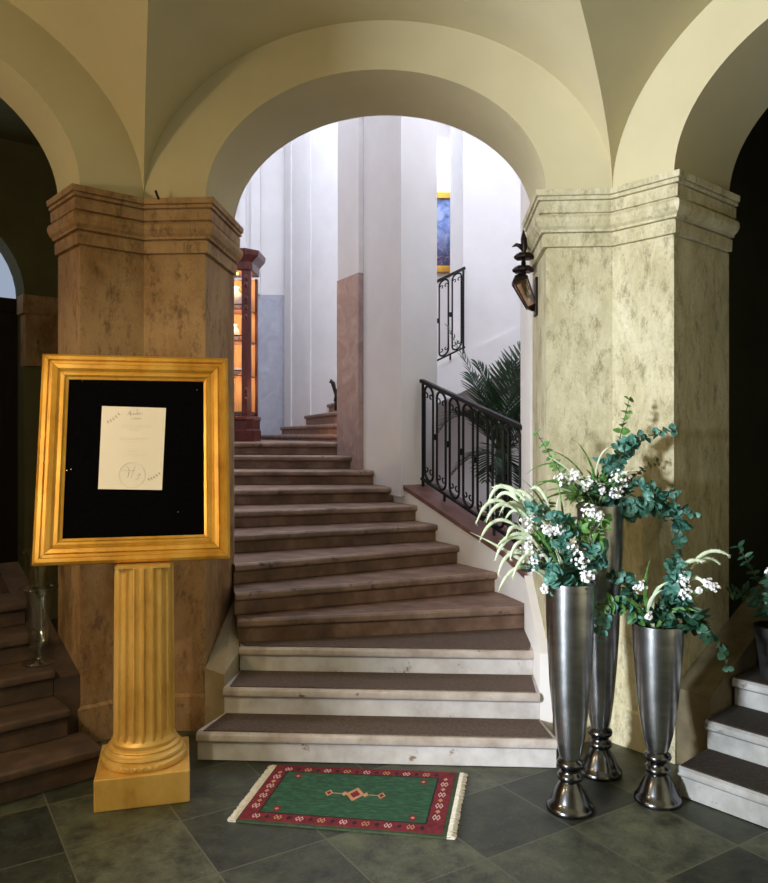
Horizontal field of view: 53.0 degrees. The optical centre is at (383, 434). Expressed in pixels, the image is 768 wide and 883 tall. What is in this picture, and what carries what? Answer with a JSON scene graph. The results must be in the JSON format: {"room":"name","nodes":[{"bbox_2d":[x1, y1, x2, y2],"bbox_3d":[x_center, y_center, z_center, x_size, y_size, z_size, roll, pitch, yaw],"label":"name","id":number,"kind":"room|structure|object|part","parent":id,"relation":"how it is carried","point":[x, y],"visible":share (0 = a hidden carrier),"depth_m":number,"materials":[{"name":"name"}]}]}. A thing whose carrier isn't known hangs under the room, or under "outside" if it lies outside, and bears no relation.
{"room":"historic interior","nodes":[
{"label":"historic interior","id":0,"kind":"room"},
{"bbox_2d":[0,98,41,147],"bbox_3d":[-3.442,-2.550,4.725,4.667,0.001,4.667,0,0,4],"label":"ceiling","id":1,"kind":"structure","parent":0,"point":[12,127],"depth_m":6.41,"materials":[{"name":"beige paint"}]},
{"bbox_2d":[0,138,57,619],"bbox_3d":[-4.410,-0.450,5.838,3.950,4.200,0.300,0,0,-41],"label":"wall","id":2,"kind":"structure","parent":0,"point":[27,180],"depth_m":6.78,"materials":[{"name":"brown paint"}]},
{"bbox_2d":[0,253,16,312],"bbox_3d":[-3.974,-1.550,6.289,1.840,0.920,0.090,0,0,-41],"label":"window","id":3,"kind":"structure","parent":2,"relation":"in","point":[8,301],"depth_m":6.85,"materials":[{"name":"blue glass"}]},
{"bbox_3d":[-3.971,-1.530,6.285,1.840,0.880,0.080,0,0,-41],"label":"frame","id":4,"kind":"part","parent":3,"relation":"part of","materials":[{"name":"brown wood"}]},
{"bbox_2d":[0,311,17,562],"bbox_3d":[-3.984,0.280,6.301,1.840,2.740,0.080,0,0,-41],"label":"door","id":5,"kind":"structure","parent":2,"relation":"in","point":[8,320],"depth_m":6.84,"materials":[{"name":"brown wood"}]},
{"bbox_2d":[17,294,57,366],"bbox_3d":[-2.995,-0.905,6.816,0.430,0.610,0.180,0,0,-41],"label":"pillar","id":6,"kind":"structure","parent":2,"relation":"attached to","point":[38,314],"depth_m":6.72,"materials":[{"name":"brown stone"}]},
{"bbox_2d":[50,619,57,632],"bbox_3d":[-3.327,1.652,4.592,4.914,0.001,4.914,0,0,4],"label":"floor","id":7,"kind":"structure","parent":0,"point":[54,622],"depth_m":6.75,"materials":[{"name":"brown stone"}]},
{"bbox_2d":[0,0,143,197],"bbox_3d":[-2.515,-0.475,3.543,2.785,4.250,0.350,0,0,-41],"label":"arch","id":8,"kind":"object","parent":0,"point":[84,140],"depth_m":4.09,"materials":[{"name":"beige paint"}]},
{"bbox_2d":[234,146,283,439],"bbox_3d":[-2.728,-2.000,12.150,2.345,6.700,0.300,0,0,0],"label":"wall","id":9,"kind":"structure","parent":0,"point":[272,169],"depth_m":12.00,"materials":[{"name":"white paint"}]},
{"bbox_2d":[239,187,245,279],"bbox_3d":[-2.200,-3.765,11.985,0.100,3.170,0.050,0,0,0],"label":"trim","id":10,"kind":"structure","parent":9,"relation":"attached to","point":[242,203],"depth_m":11.96,"materials":[{"name":"white paint"}]},
{"bbox_2d":[251,166,260,294],"bbox_3d":[-1.990,-3.765,11.965,0.140,3.170,0.090,0,0,0],"label":"trim","id":11,"kind":"structure","parent":9,"relation":"attached to","point":[256,178],"depth_m":11.92,"materials":[{"name":"white paint"}]},
{"bbox_2d":[258,295,283,438],"bbox_3d":[-2.675,-1.055,12.092,2.250,2.250,0.215,0,0,0],"label":"trim","id":12,"kind":"structure","parent":9,"relation":"attached to","point":[270,307],"depth_m":11.98,"materials":[{"name":"white paint"}]},
{"bbox_2d":[234,440,338,583],"bbox_3d":[-1.434,0.761,10.001,2.593,1.378,5.762,0,0,-19],"label":"floor","id":13,"kind":"structure","parent":0,"point":[261,440],"depth_m":8.53,"materials":[{"name":"brown stone"}]},
{"bbox_2d":[234,248,265,440],"bbox_3d":[-1.932,-0.970,8.538,1.150,2.080,0.485,0,0,3],"label":"display cabinet","id":14,"kind":"object","parent":13,"relation":"on","point":[246,419],"visible":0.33,"depth_m":8.38,"materials":[{"name":"red wood"}]},
{"bbox_2d":[234,324,239,339],"bbox_3d":[-1.670,-1.132,8.566,0.130,0.190,0.130,0,0,4],"label":"jar","id":15,"kind":"object","parent":14,"relation":"on","point":[236,330],"visible":0.33,"depth_m":8.53,"materials":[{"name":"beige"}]},
{"bbox_2d":[234,286,241,307],"bbox_3d":[-1.660,-1.515,8.566,0.176,0.256,0.176,0,0,4],"label":"jar","id":16,"kind":"object","parent":14,"relation":"on","point":[237,295],"visible":0.41,"depth_m":8.51,"materials":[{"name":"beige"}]},
{"bbox_2d":[234,368,241,374],"bbox_3d":[-1.680,-0.700,8.567,0.200,0.085,0.200,0,0,4],"label":"porcelain bowl","id":17,"kind":"object","parent":14,"relation":"on","point":[235,372],"visible":0.34,"depth_m":8.52,"materials":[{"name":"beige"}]},
{"bbox_3d":[-1.723,-0.998,8.381,0.435,1.675,0.024,0,0,3],"label":"door","id":18,"kind":"part","parent":14,"relation":"part of","materials":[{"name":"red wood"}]},
{"bbox_2d":[234,308,254,313],"bbox_3d":[-1.928,-1.380,8.610,0.910,0.014,0.310,0,0,3],"label":"shelf","id":19,"kind":"object","parent":14,"relation":"attached to","point":[236,310],"depth_m":8.56,"materials":[{"name":"red wood"}]},
{"bbox_2d":[234,340,254,344],"bbox_3d":[-1.928,-1.030,8.610,0.910,0.014,0.310,0,0,3],"label":"shelf","id":20,"kind":"object","parent":14,"relation":"attached to","point":[236,342],"depth_m":8.61,"materials":[{"name":"red wood"}]},
{"bbox_3d":[-1.920,-0.970,8.768,0.980,1.580,0.020,0,0,3],"label":"panel","id":21,"kind":"part","parent":14,"relation":"part of","materials":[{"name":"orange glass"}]},
{"bbox_3d":[-1.477,-1.000,8.389,0.055,1.580,0.065,0,0,3],"label":"corner post","id":22,"kind":"part","parent":14,"relation":"part of","materials":[{"name":"red wood"}]},
{"bbox_3d":[-1.932,-1.900,8.538,1.150,0.220,0.485,0,0,3],"label":"cornice","id":23,"kind":"part","parent":14,"relation":"part of","materials":[{"name":"red wood"}]},
{"bbox_2d":[261,326,520,441],"bbox_3d":[0.231,-0.627,10.292,2.910,1.633,4.605,0,0,-20],"label":"staircase","id":24,"kind":"structure","parent":13,"relation":"on","point":[323,426],"depth_m":8.49,"materials":[{"name":"paint"}]},
{"bbox_2d":[329,379,336,409],"bbox_3d":[-0.567,-0.460,8.752,0.119,0.360,0.060,0,0,4],"label":"newel post","id":25,"kind":"object","parent":24,"relation":"on","point":[332,382],"visible":0.82,"depth_m":8.73,"materials":[{"name":"black metal"}]},
{"bbox_2d":[437,266,465,360],"bbox_3d":[0.586,-1.258,8.470,0.624,1.186,0.040,0,0,0],"label":"iron railing","id":26,"kind":"object","parent":24,"relation":"on","point":[449,314],"visible":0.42,"depth_m":8.46,"materials":[{"name":"black metal"}]},
{"bbox_3d":[0.586,-1.690,8.470,0.624,0.321,0.040,0,0,0],"label":"handrail","id":27,"kind":"part","parent":26,"relation":"part of","materials":[{"name":"black metal"}]},
{"bbox_3d":[0.586,-0.821,8.470,0.620,0.312,0.026,0,0,0],"label":"rail","id":28,"kind":"part","parent":26,"relation":"part of","materials":[{"name":"black metal"}]},
{"bbox_3d":[0.872,-1.364,8.470,0.022,0.930,0.022,0,0,-19],"label":"post","id":29,"kind":"part","parent":26,"relation":"part of","materials":[{"name":"black metal"}]},
{"bbox_2d":[7,0,712,194],"bbox_3d":[-0.277,-1.795,1.122,6.240,0.970,6.240,0,0,4],"label":"ceiling","id":30,"kind":"structure","parent":0,"point":[147,57],"depth_m":3.92,"materials":[{"name":"beige paint"}]},
{"bbox_2d":[292,122,449,425],"bbox_3d":[0.064,-1.850,10.871,3.857,7.000,0.822,0,0,23],"label":"wall","id":31,"kind":"structure","parent":0,"point":[324,139],"depth_m":10.93,"materials":[{"name":"white paint"}]},
{"bbox_2d":[284,141,291,426],"bbox_3d":[-1.443,-2.650,11.752,0.060,5.400,0.356,0,0,-23],"label":"trim","id":32,"kind":"structure","parent":31,"relation":"attached to","point":[288,147],"depth_m":11.69,"materials":[{"name":"white paint"}]},
{"bbox_2d":[305,131,310,424],"bbox_3d":[-1.079,-2.650,11.133,0.055,5.400,0.126,0,0,-40],"label":"trim","id":33,"kind":"structure","parent":31,"relation":"attached to","point":[307,135],"depth_m":11.12,"materials":[{"name":"white paint"}]},
{"bbox_2d":[437,192,449,272],"bbox_3d":[0.860,-2.750,10.460,1.020,1.090,0.060,0,0,0],"label":"framed painting","id":34,"kind":"object","parent":31,"relation":"attached to","point":[443,198],"visible":0.09,"depth_m":10.46,"materials":[{"name":"paint"}]},
{"bbox_2d":[144,20,611,218],"bbox_3d":[-0.039,-1.955,4.534,2.585,1.290,0.600,0,0,4],"label":"arch","id":35,"kind":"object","parent":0,"point":[286,88],"depth_m":4.28,"materials":[{"name":"beige paint"}]},
{"bbox_2d":[0,731,767,882],"bbox_3d":[-0.277,1.650,1.122,6.666,0.001,6.666,0,0,-32],"label":"floor","id":36,"kind":"structure","parent":0,"point":[507,832],"depth_m":3.14,"materials":[{"name":"grey tile"}]},
{"bbox_2d":[0,561,101,804],"bbox_3d":[-2.532,1.229,3.713,1.877,0.842,1.570,0,0,-41],"label":"staircase","id":37,"kind":"structure","parent":36,"relation":"on","point":[42,748],"depth_m":3.87,"materials":[{"name":"brown stone"}]},
{"bbox_2d":[94,561,189,812],"bbox_3d":[-1.122,1.121,3.605,0.408,1.059,0.408,0,0,-15],"label":"pedestal","id":38,"kind":"object","parent":36,"relation":"on","point":[145,762],"visible":0.99,"depth_m":3.49,"materials":[{"name":"gold metal"}]},
{"bbox_2d":[32,354,229,566],"bbox_3d":[-1.179,0.101,3.663,0.866,0.977,0.293,0,0,-14],"label":"notice board","id":39,"kind":"object","parent":38,"relation":"on","point":[77,522],"visible":1,"depth_m":3.65,"materials":[{"name":"gold metal"}]},
{"bbox_3d":[-1.542,0.101,3.572,0.119,0.974,0.292,0,0,-14],"label":"frame rail","id":40,"kind":"part","parent":39,"relation":"part of","materials":[{"name":"gold metal"}]},
{"bbox_3d":[-1.152,0.531,3.553,0.864,0.118,0.066,0,0,-14],"label":"frame rail","id":41,"kind":"part","parent":39,"relation":"part of","materials":[{"name":"gold metal"}]},
{"bbox_2d":[98,406,165,489],"bbox_3d":[-1.201,0.061,3.682,0.302,0.401,0.108,0,0,-14],"label":"paper notice","id":42,"kind":"object","parent":39,"relation":"attached to","point":[132,438],"visible":1,"depth_m":3.68,"materials":[{"name":"beige paper"}]},
{"bbox_3d":[-1.185,0.106,3.684,0.652,0.766,0.218,0,0,-14],"label":"felt panel","id":43,"kind":"part","parent":39,"relation":"part of","materials":[{"name":"black fabric"}]},
{"bbox_3d":[-1.209,-0.326,3.780,0.864,0.123,0.051,0,0,-14],"label":"frame rail","id":44,"kind":"part","parent":39,"relation":"part of","materials":[{"name":"gold metal"}]},
{"bbox_3d":[-0.817,0.101,3.753,0.119,0.974,0.292,0,0,-14],"label":"frame rail","id":45,"kind":"part","parent":39,"relation":"part of","materials":[{"name":"gold metal"}]},
{"bbox_3d":[-1.122,0.598,3.605,0.235,0.014,0.235,0,0,-15],"label":"plate","id":46,"kind":"part","parent":38,"relation":"part of","materials":[{"name":"gold metal"}]},
{"bbox_3d":[-1.122,1.464,3.605,0.388,0.084,0.388,0,0,-15],"label":"moulding","id":47,"kind":"part","parent":38,"relation":"part of","materials":[{"name":"gold metal"}]},
{"bbox_2d":[46,183,243,741],"bbox_3d":[-1.309,0.170,4.412,1.148,2.960,0.623,0,0,-23],"label":"stone pier","id":48,"kind":"object","parent":36,"relation":"on","point":[138,276],"visible":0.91,"depth_m":4.28,"materials":[{"name":"brown stone"}]},
{"bbox_2d":[227,765,467,839],"bbox_3d":[-0.133,1.642,3.482,1.042,0.014,0.629,0,0,4],"label":"rug","id":49,"kind":"object","parent":36,"relation":"on","point":[427,804],"visible":1,"depth_m":3.44,"materials":[{"name":"green fabric"}]},
{"bbox_2d":[196,442,556,767],"bbox_3d":[-0.262,0.860,5.889,2.405,1.580,4.660,0,0,-16],"label":"staircase","id":50,"kind":"structure","parent":36,"relation":"on","point":[416,654],"depth_m":4.57,"materials":[{"name":"stone"}]},
{"bbox_2d":[419,379,521,547],"bbox_3d":[0.627,0.153,5.744,0.040,1.222,1.318,0,0,-29],"label":"iron railing","id":51,"kind":"object","parent":50,"relation":"on","point":[501,418],"visible":0.92,"depth_m":5.76,"materials":[{"name":"black metal"}]},
{"bbox_3d":[0.318,-0.009,6.299,0.022,0.860,0.022,0,0,-18],"label":"post","id":52,"kind":"part","parent":51,"relation":"part of","materials":[{"name":"black metal"}]},
{"bbox_3d":[0.627,-0.245,5.744,0.040,0.426,1.318,0,0,-29],"label":"handrail","id":53,"kind":"part","parent":51,"relation":"part of","materials":[{"name":"black metal"}]},
{"bbox_3d":[0.627,0.555,5.744,0.026,0.417,1.315,0,0,-29],"label":"rail","id":54,"kind":"part","parent":51,"relation":"part of","materials":[{"name":"black metal"}]},
{"bbox_2d":[545,581,594,819],"bbox_3d":[0.822,1.149,3.400,0.216,1.003,0.216,0,0,4],"label":"metal vase","id":55,"kind":"object","parent":36,"relation":"on","point":[570,612],"visible":0.95,"depth_m":3.33,"materials":[{"name":"metal"}]},
{"bbox_2d":[473,472,612,595],"bbox_3d":[0.684,0.438,3.383,0.617,0.565,0.266,0,0,4],"label":"flower arrangement","id":56,"kind":"object","parent":55,"relation":"in","point":[573,568],"visible":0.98,"depth_m":3.32,"materials":[{"name":"green plant"}]},
{"bbox_3d":[0.582,0.560,3.361,0.416,0.284,0.114,0,0,4],"label":"grass blade","id":57,"kind":"part","parent":56,"relation":"part of","materials":[{"name":"plant"}]},
{"bbox_3d":[0.663,0.597,3.357,0.278,0.209,0.010,0,0,-17],"label":"grass blade","id":58,"kind":"part","parent":56,"relation":"part of","materials":[{"name":"plant"}]},
{"bbox_3d":[0.648,0.568,3.357,0.307,0.266,0.009,0,0,-16],"label":"grass blade","id":59,"kind":"part","parent":56,"relation":"part of","materials":[{"name":"green plant"}]},
{"bbox_3d":[0.689,0.529,3.350,0.243,0.325,0.081,0,0,4],"label":"grass blade","id":60,"kind":"part","parent":56,"relation":"part of","materials":[{"name":"green plant"}]},
{"bbox_3d":[0.704,0.507,3.350,0.227,0.368,0.002,0,0,-16],"label":"grass blade","id":61,"kind":"part","parent":56,"relation":"part of","materials":[{"name":"green plant"}]},
{"bbox_3d":[0.714,0.441,3.414,0.221,0.500,0.018,0,0,4],"label":"grass blade","id":62,"kind":"part","parent":56,"relation":"part of","materials":[{"name":"green plant"}]},
{"bbox_3d":[0.717,0.512,3.351,0.202,0.357,0.004,0,0,-18],"label":"grass blade","id":63,"kind":"part","parent":56,"relation":"part of","materials":[{"name":"plant"}]},
{"bbox_3d":[0.775,0.475,3.359,0.029,0.432,0.083,0,0,41],"label":"grass blade","id":64,"kind":"part","parent":56,"relation":"part of","materials":[{"name":"plant"}]},
{"bbox_3d":[0.793,0.423,3.416,0.068,0.535,0.016,0,0,18],"label":"grass blade","id":65,"kind":"part","parent":56,"relation":"part of","materials":[{"name":"green plant"}]},
{"bbox_3d":[0.846,0.485,3.347,0.102,0.410,0.012,0,0,39],"label":"grass blade","id":66,"kind":"part","parent":56,"relation":"part of","materials":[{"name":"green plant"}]},
{"bbox_3d":[0.876,0.528,3.350,0.150,0.325,0.006,0,0,24],"label":"grass blade","id":67,"kind":"part","parent":56,"relation":"part of","materials":[{"name":"green plant"}]},
{"bbox_2d":[576,504,623,781],"bbox_3d":[1.055,0.995,3.760,0.224,1.311,0.224,0,0,4],"label":"metal vase","id":68,"kind":"object","parent":36,"relation":"on","point":[600,764],"visible":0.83,"depth_m":3.69,"materials":[{"name":"metal"}]},
{"bbox_2d":[518,396,700,561],"bbox_3d":[1.066,0.215,3.748,0.894,0.813,0.296,0,0,-1],"label":"flower arrangement","id":69,"kind":"object","parent":68,"relation":"in","point":[606,489],"visible":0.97,"depth_m":3.69,"materials":[{"name":"green plant"}]},
{"bbox_3d":[0.851,0.251,3.674,0.393,0.239,0.014,0,0,-18],"label":"grass blade","id":70,"kind":"part","parent":69,"relation":"part of","materials":[{"name":"green plant"}]},
{"bbox_3d":[0.828,0.326,3.677,0.432,0.148,0.008,0,0,-16],"label":"grass blade","id":71,"kind":"part","parent":69,"relation":"part of","materials":[{"name":"plant"}]},
{"bbox_3d":[0.844,0.290,3.680,0.372,0.161,0.150,0,0,4],"label":"grass blade","id":72,"kind":"part","parent":69,"relation":"part of","materials":[{"name":"green plant"}]},
{"bbox_3d":[0.867,0.293,3.690,0.328,0.158,0.127,0,0,4],"label":"grass blade","id":73,"kind":"part","parent":69,"relation":"part of","materials":[{"name":"green plant"}]},
{"bbox_3d":[0.865,0.321,3.682,0.360,0.102,0.020,0,0,-16],"label":"grass blade","id":74,"kind":"part","parent":69,"relation":"part of","materials":[{"name":"green plant"}]},
{"bbox_3d":[0.902,0.233,3.681,0.294,0.277,0.022,0,0,-20],"label":"grass blade","id":75,"kind":"part","parent":69,"relation":"part of","materials":[{"name":"green plant"}]},
{"bbox_3d":[0.907,0.220,3.671,0.292,0.300,0.022,0,0,-25],"label":"grass blade","id":76,"kind":"part","parent":69,"relation":"part of","materials":[{"name":"green plant"}]},
{"bbox_3d":[0.978,0.197,3.678,0.169,0.347,0.033,0,0,-38],"label":"grass blade","id":77,"kind":"part","parent":69,"relation":"part of","materials":[{"name":"green plant"}]},
{"bbox_3d":[1.033,0.211,3.674,0.044,0.319,0.129,0,0,-17],"label":"grass blade","id":78,"kind":"part","parent":69,"relation":"part of","materials":[{"name":"plant"}]},
{"bbox_3d":[1.097,0.268,3.683,0.175,0.206,0.021,0,0,37],"label":"grass blade","id":79,"kind":"part","parent":69,"relation":"part of","materials":[{"name":"white plant"}]},
{"bbox_3d":[1.121,0.268,3.690,0.186,0.205,0.091,0,0,4],"label":"grass blade","id":80,"kind":"part","parent":69,"relation":"part of","materials":[{"name":"green plant"}]},
{"bbox_2d":[522,169,739,763],"bbox_3d":[1.389,0.170,4.264,1.135,2.960,0.940,0,0,4],"label":"stone pier","id":81,"kind":"object","parent":36,"relation":"on","point":[633,277],"visible":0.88,"depth_m":4.10,"materials":[{"name":"stone"}]},
{"bbox_2d":[512,229,537,316],"bbox_3d":[0.829,-0.961,4.553,0.147,0.516,0.131,0,0,4],"label":"wall lantern","id":82,"kind":"object","parent":81,"relation":"attached to","point":[521,270],"visible":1,"depth_m":4.54,"materials":[{"name":"brown metal"}]},
{"bbox_3d":[0.896,-0.815,4.549,0.014,0.224,0.086,0,0,4],"label":"wall plate","id":83,"kind":"part","parent":82,"relation":"part of","materials":[{"name":"brown metal"}]},
{"bbox_2d":[632,621,683,810],"bbox_3d":[1.235,1.250,3.475,0.224,0.801,0.224,0,0,4],"label":"metal vase","id":84,"kind":"object","parent":36,"relation":"on","point":[657,653],"visible":0.98,"depth_m":3.40,"materials":[{"name":"metal"}]},
{"bbox_2d":[594,549,733,671],"bbox_3d":[1.262,0.796,3.480,0.674,0.576,0.250,0,0,4],"label":"flower arrangement","id":85,"kind":"object","parent":84,"relation":"in","point":[672,608],"visible":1,"depth_m":3.42,"materials":[{"name":"green plant"}]},
{"bbox_3d":[1.128,0.800,3.418,0.185,0.163,0.013,0,0,-22],"label":"grass blade","id":86,"kind":"part","parent":85,"relation":"part of","materials":[{"name":"green plant"}]},
{"bbox_3d":[1.162,0.819,3.423,0.115,0.126,0.026,0,0,-37],"label":"grass blade","id":87,"kind":"part","parent":85,"relation":"part of","materials":[{"name":"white plant"}]},
{"bbox_3d":[1.177,0.715,3.423,0.036,0.333,0.085,0,0,35],"label":"grass blade","id":88,"kind":"part","parent":85,"relation":"part of","materials":[{"name":"green plant"}]},
{"bbox_3d":[1.193,0.781,3.411,0.051,0.202,0.070,0,0,-4],"label":"grass blade","id":89,"kind":"part","parent":85,"relation":"part of","materials":[{"name":"plant"}]},
{"bbox_3d":[1.213,0.763,3.405,0.042,0.236,0.077,0,0,-24],"label":"grass blade","id":90,"kind":"part","parent":85,"relation":"part of","materials":[{"name":"green plant"}]},
{"bbox_3d":[1.298,0.821,3.411,0.190,0.121,0.006,0,0,21],"label":"grass blade","id":91,"kind":"part","parent":85,"relation":"part of","materials":[{"name":"green plant"}]},
{"bbox_2d":[675,575,767,827],"bbox_3d":[2.361,1.229,3.414,1.450,0.842,1.877,0,0,-41],"label":"staircase","id":92,"kind":"structure","parent":36,"relation":"on","point":[721,723],"depth_m":3.73,"materials":[{"name":"grey stone"}]},
{"bbox_2d":[753,620,767,679],"bbox_3d":[1.950,1.077,3.826,0.210,0.260,0.210,0,0,4],"label":"flower pot","id":93,"kind":"object","parent":92,"relation":"on","point":[760,628],"visible":1,"depth_m":3.80,"materials":[{"name":"silver metal"}]},
{"bbox_2d":[726,540,767,617],"bbox_3d":[1.953,0.758,3.825,0.475,0.416,0.434,0,0,4],"label":"flowering plant","id":94,"kind":"object","parent":93,"relation":"in","point":[760,612],"visible":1,"depth_m":3.84,"materials":[{"name":"green plant"}]},
{"bbox_3d":[1.849,0.847,3.833,0.267,0.239,0.150,0,0,4],"label":"leafy stem","id":95,"kind":"part","parent":94,"relation":"part of","materials":[{"name":"green plant"}]},
{"bbox_3d":[1.890,0.811,3.729,0.197,0.311,0.233,0,0,4],"label":"leafy stem","id":96,"kind":"part","parent":94,"relation":"part of","materials":[{"name":"green plant"}]},
{"bbox_2d":[337,116,436,572],"bbox_3d":[0.000,-1.800,6.841,0.370,6.900,1.164,0,0,-29],"label":"pillar","id":97,"kind":"structure","parent":0,"point":[387,281],"depth_m":6.43,"materials":[{"name":"white paint"}]},
{"bbox_2d":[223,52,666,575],"bbox_3d":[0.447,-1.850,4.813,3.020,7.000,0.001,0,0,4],"label":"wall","id":98,"kind":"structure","parent":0,"point":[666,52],"depth_m":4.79,"materials":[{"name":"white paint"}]},
{"bbox_2d":[521,183,531,575],"bbox_3d":[1.083,-1.800,5.005,0.338,6.900,0.464,0,0,4],"label":"trim","id":99,"kind":"structure","parent":98,"relation":"attached to","point":[526,315],"depth_m":4.95,"materials":[{"name":"white paint"}]},
{"bbox_2d":[450,126,461,356],"bbox_3d":[1.429,-2.850,9.860,1.142,5.000,0.280,0,0,0],"label":"wall","id":100,"kind":"structure","parent":0,"point":[455,134],"depth_m":9.72,"materials":[{"name":"white paint"}]},
{"bbox_2d":[437,357,520,522],"bbox_3d":[0.850,0.350,9.400,2.300,2.600,0.001,0,0,0],"label":"wall","id":101,"kind":"structure","parent":0,"point":[454,422],"depth_m":9.40,"materials":[{"name":"white paint"}]},
{"bbox_2d":[462,131,520,351],"bbox_3d":[1.437,-3.115,8.562,1.126,4.470,0.115,0,0,0],"label":"wall","id":102,"kind":"structure","parent":0,"point":[491,189],"depth_m":8.50,"materials":[{"name":"white paint"}]},
{"bbox_2d":[613,0,767,190],"bbox_3d":[2.369,-0.475,3.290,0.600,4.250,2.785,0,0,-41],"label":"arch","id":103,"kind":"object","parent":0,"point":[696,111],"depth_m":3.89,"materials":[{"name":"beige paint"}]},
{"bbox_2d":[729,108,767,617],"bbox_3d":[3.562,-0.450,4.128,2.300,4.200,3.100,0,0,-41],"label":"wall","id":104,"kind":"structure","parent":0,"point":[748,258],"depth_m":5.23,"materials":[{"name":"paint"}]},
{"bbox_3d":[0.826,1.375,7.190,2.555,0.550,4.740,0,0,4],"label":"floor","id":105,"kind":"structure","parent":0,"visible":0},
{"bbox_3d":[0.985,0.919,6.350,0.410,0.360,0.410,0,0,4],"label":"plant pot","id":106,"kind":"object","parent":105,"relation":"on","visible":0},
{"bbox_2d":[438,323,520,525],"bbox_3d":[1.013,-0.092,6.495,1.064,1.703,1.292,0,0,16],"label":"potted palm","id":107,"kind":"object","parent":106,"relation":"in","point":[494,394],"visible":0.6,"depth_m":6.32,"materials":[{"name":"green plant"}]}
]}

